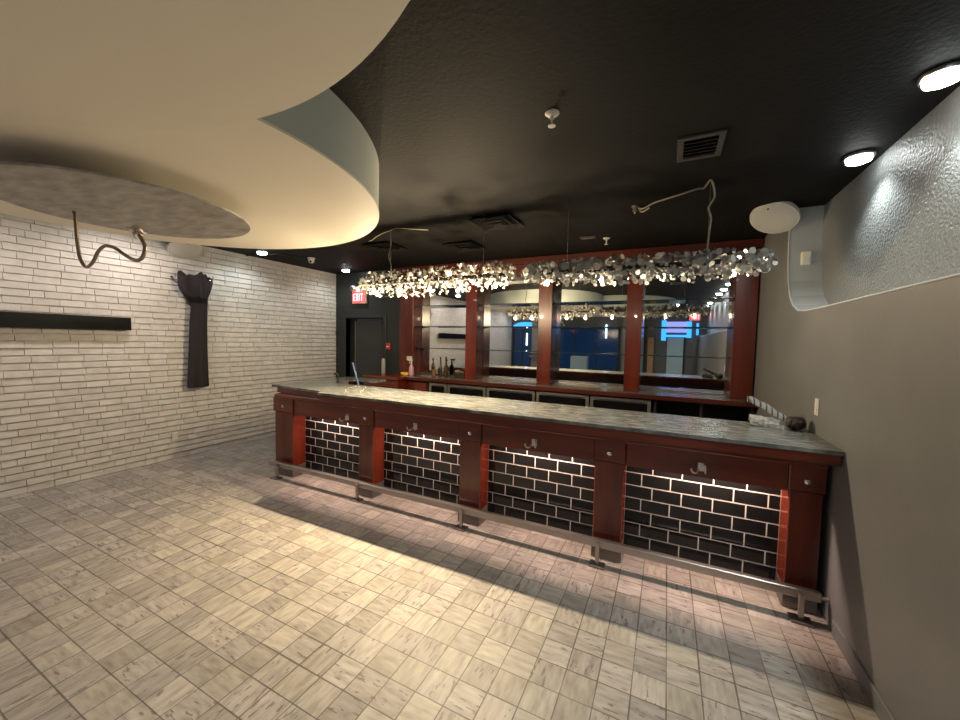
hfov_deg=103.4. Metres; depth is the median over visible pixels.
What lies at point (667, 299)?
glass shelf
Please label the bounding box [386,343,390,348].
fire alarm box
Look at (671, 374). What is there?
mirror
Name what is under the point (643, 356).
glass shelf
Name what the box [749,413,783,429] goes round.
towel
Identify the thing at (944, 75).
recessed light
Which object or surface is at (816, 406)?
outlet
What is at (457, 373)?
condiment caddy
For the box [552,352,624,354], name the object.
glass shelf
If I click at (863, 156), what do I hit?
recessed light
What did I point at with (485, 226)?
ceiling vent
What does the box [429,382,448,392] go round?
cooler
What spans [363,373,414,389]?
base cabinet
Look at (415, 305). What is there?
glass shelf
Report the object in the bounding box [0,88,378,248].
ceiling panel
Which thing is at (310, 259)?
security camera
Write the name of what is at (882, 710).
baseboard
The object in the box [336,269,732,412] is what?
wall
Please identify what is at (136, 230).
conduit
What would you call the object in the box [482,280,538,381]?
mirror
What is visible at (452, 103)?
ceiling
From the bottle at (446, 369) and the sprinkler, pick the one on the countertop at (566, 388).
the bottle at (446, 369)
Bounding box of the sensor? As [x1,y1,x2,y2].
[800,251,811,264]
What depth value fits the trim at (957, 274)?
2.02 m
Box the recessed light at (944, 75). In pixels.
[916,60,959,90]
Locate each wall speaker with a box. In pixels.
[167,242,201,258]
[750,201,800,233]
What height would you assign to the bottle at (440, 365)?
0.330 m
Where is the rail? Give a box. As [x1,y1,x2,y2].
[269,459,829,627]
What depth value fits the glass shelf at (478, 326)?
5.95 m
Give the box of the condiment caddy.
[454,370,464,377]
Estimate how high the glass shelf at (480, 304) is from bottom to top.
0.012 m
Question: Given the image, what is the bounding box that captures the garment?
[177,270,212,387]
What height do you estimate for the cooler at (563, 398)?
0.952 m
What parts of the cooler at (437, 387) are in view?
door glass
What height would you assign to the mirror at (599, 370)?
1.580 m
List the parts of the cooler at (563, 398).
handle, door glass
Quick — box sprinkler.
[545,109,558,127]
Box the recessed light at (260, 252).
[256,250,267,254]
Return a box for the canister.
[381,352,385,372]
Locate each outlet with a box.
[172,431,177,440]
[814,398,818,415]
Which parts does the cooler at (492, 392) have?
handle, door glass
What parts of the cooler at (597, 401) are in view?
handle, door glass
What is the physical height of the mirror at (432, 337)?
1.580 m
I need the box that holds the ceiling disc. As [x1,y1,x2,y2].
[0,162,250,238]
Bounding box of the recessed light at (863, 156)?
[842,149,876,165]
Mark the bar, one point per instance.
(683, 346)
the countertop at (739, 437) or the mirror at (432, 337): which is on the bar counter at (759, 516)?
the countertop at (739, 437)
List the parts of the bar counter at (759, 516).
post, tile panel, post, tile panel, post, tile panel, cornice moulding, post, tile panel, post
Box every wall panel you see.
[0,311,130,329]
[822,86,959,304]
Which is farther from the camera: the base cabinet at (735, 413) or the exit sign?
the exit sign
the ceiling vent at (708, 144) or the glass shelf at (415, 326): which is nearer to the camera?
the ceiling vent at (708, 144)
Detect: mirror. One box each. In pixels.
[421,284,465,375]
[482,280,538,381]
[554,275,627,387]
[640,269,732,395]
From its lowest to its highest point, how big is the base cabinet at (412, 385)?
0.972 m
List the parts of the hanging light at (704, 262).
frame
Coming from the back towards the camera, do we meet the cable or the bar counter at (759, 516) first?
the cable
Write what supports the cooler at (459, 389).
on the floor
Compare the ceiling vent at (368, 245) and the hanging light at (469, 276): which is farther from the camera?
the ceiling vent at (368, 245)
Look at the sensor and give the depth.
3.31 m
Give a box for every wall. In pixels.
[0,213,335,498]
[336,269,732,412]
[752,205,959,719]
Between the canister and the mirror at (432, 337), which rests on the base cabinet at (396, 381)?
the canister
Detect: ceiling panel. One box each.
[0,0,409,129]
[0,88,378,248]
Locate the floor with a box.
[0,435,879,719]
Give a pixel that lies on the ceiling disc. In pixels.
(99, 199)
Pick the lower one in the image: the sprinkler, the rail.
the rail
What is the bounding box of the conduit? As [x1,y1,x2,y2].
[72,211,147,268]
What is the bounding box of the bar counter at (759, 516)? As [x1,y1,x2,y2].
[273,393,829,614]
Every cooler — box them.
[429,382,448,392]
[447,383,487,396]
[487,386,536,401]
[536,390,590,406]
[590,395,652,412]
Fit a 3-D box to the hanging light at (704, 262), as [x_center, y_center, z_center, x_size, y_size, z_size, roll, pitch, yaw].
[1.304,-0.995,3.208,1.936,0.751,0.477,3,3,26]
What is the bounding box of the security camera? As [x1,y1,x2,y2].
[308,257,314,262]
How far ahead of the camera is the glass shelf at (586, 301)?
5.39 m
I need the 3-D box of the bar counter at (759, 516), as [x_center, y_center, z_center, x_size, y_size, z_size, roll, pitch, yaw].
[0.013,0.977,3.894,5.174,0.985,1.086,3,3,26]
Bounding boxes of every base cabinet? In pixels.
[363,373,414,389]
[408,380,428,391]
[653,400,753,421]
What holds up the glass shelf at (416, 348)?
attached to the bar
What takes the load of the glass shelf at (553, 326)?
attached to the bar
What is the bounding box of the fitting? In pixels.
[631,205,638,213]
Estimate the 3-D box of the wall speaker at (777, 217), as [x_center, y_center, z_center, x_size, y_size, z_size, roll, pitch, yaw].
[2.618,-1.273,3.376,0.350,0.234,0.337,2,3,23]
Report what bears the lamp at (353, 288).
attached to the exit sign
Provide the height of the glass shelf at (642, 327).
0.012 m
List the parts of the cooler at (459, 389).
handle, door glass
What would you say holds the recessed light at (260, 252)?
in the ceiling
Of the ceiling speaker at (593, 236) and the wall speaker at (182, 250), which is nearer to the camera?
the ceiling speaker at (593, 236)
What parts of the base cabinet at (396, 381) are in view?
moulding, moulding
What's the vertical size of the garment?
1.571 m
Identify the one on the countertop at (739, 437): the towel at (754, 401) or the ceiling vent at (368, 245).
the towel at (754, 401)
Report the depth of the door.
7.25 m
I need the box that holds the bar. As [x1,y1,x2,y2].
[397,238,763,398]
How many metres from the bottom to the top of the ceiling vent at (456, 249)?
0.052 m
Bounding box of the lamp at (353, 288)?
[350,286,364,290]
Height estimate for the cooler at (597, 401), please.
0.952 m
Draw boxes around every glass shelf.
[415,305,465,306]
[415,326,465,326]
[415,347,464,349]
[478,326,537,327]
[478,349,536,351]
[479,303,538,305]
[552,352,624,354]
[553,300,626,303]
[553,326,625,327]
[641,355,730,358]
[642,327,732,327]
[643,298,733,301]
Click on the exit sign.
(359, 296)
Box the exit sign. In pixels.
[350,286,366,303]
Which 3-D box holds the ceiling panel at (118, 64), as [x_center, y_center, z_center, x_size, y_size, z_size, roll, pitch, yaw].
[-1.458,-1.091,0.061,3.150,0.350,3.150,3,3,26]
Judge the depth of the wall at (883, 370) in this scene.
1.78 m
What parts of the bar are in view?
post, post, post, cornice, post, post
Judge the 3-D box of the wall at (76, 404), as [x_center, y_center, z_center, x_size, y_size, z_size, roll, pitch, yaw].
[-4.915,-0.066,3.484,0.209,2.901,9.300,3,3,26]
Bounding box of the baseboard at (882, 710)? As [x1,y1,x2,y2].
[831,619,895,719]
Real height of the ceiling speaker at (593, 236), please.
0.016 m
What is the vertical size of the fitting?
0.070 m
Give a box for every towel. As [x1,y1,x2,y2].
[747,396,785,421]
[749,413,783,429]
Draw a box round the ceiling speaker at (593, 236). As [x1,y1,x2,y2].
[580,235,596,239]
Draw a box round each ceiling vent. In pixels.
[361,241,406,252]
[442,241,485,251]
[469,213,523,231]
[677,128,726,162]
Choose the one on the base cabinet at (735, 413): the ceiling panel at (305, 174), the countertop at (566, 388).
the countertop at (566, 388)
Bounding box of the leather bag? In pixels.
[785,416,806,429]
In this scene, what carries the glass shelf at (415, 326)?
attached to the bar
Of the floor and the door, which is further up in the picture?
the door
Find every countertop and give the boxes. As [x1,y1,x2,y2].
[272,377,843,466]
[406,374,757,407]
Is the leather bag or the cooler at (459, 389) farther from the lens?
the cooler at (459, 389)
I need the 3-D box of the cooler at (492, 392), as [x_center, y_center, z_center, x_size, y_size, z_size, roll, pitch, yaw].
[0.566,0.883,5.862,0.760,0.952,0.660,3,3,26]
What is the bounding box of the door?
[342,315,386,385]
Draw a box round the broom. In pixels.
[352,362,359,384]
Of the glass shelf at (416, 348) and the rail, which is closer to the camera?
the rail
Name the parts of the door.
panel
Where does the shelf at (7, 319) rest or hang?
attached to the wall at (76, 404)
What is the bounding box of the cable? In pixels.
[246,253,307,258]
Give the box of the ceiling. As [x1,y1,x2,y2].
[201,0,959,273]
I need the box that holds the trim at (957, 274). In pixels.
[787,230,959,310]
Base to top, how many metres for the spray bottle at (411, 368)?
0.275 m
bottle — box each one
[408,359,413,375]
[439,357,441,375]
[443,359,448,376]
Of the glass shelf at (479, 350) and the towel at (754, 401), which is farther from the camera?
the glass shelf at (479, 350)
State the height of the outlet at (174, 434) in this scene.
0.116 m
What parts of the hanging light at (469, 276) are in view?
frame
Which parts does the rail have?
plate, plate, plate, plate, plate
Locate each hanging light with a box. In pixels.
[358,228,516,298]
[520,179,777,286]
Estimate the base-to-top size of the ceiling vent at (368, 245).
0.052 m

